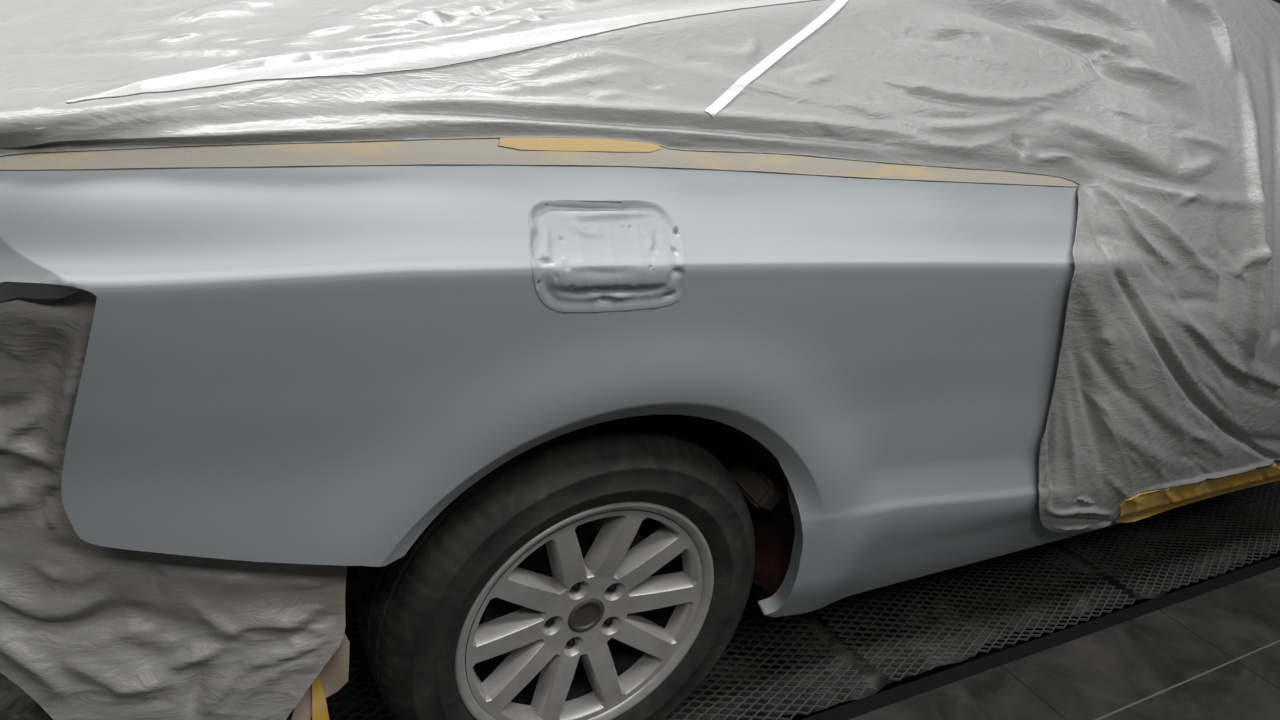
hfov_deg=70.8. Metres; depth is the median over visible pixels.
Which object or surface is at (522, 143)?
tape
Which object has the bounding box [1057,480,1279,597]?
metal grating
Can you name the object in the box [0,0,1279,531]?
film
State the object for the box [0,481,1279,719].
floor grate
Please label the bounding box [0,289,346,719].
film
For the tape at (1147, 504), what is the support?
attached to the film at (1164, 115)
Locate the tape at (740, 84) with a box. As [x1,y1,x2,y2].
[705,0,847,117]
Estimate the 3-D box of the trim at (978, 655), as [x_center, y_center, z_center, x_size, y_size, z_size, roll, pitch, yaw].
[-0.673,-0.186,3.888,11.500,0.001,5.072,-4,26,-30]
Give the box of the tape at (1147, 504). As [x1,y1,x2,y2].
[1115,460,1279,522]
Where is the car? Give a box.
[0,165,1214,719]
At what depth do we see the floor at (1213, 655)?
2.03 m
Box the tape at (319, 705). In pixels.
[312,677,328,719]
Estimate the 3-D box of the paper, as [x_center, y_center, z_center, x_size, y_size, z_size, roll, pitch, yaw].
[-0.436,0.432,1.215,0.084,0.166,0.024,-4,26,-30]
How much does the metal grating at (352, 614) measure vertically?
0.023 m
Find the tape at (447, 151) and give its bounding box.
[0,139,1078,186]
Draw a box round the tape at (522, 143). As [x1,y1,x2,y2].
[499,137,660,151]
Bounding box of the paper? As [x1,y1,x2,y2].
[291,633,349,719]
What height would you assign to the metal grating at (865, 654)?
0.027 m
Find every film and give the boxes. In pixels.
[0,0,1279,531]
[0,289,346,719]
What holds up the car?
on the metal grating at (352, 614)
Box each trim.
[769,547,1279,719]
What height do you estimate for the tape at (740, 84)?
0.181 m
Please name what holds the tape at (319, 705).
attached to the paper
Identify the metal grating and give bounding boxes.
[286,589,876,719]
[817,544,1134,680]
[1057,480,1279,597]
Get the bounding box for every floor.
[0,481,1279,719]
[849,567,1279,719]
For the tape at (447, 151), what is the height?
0.104 m

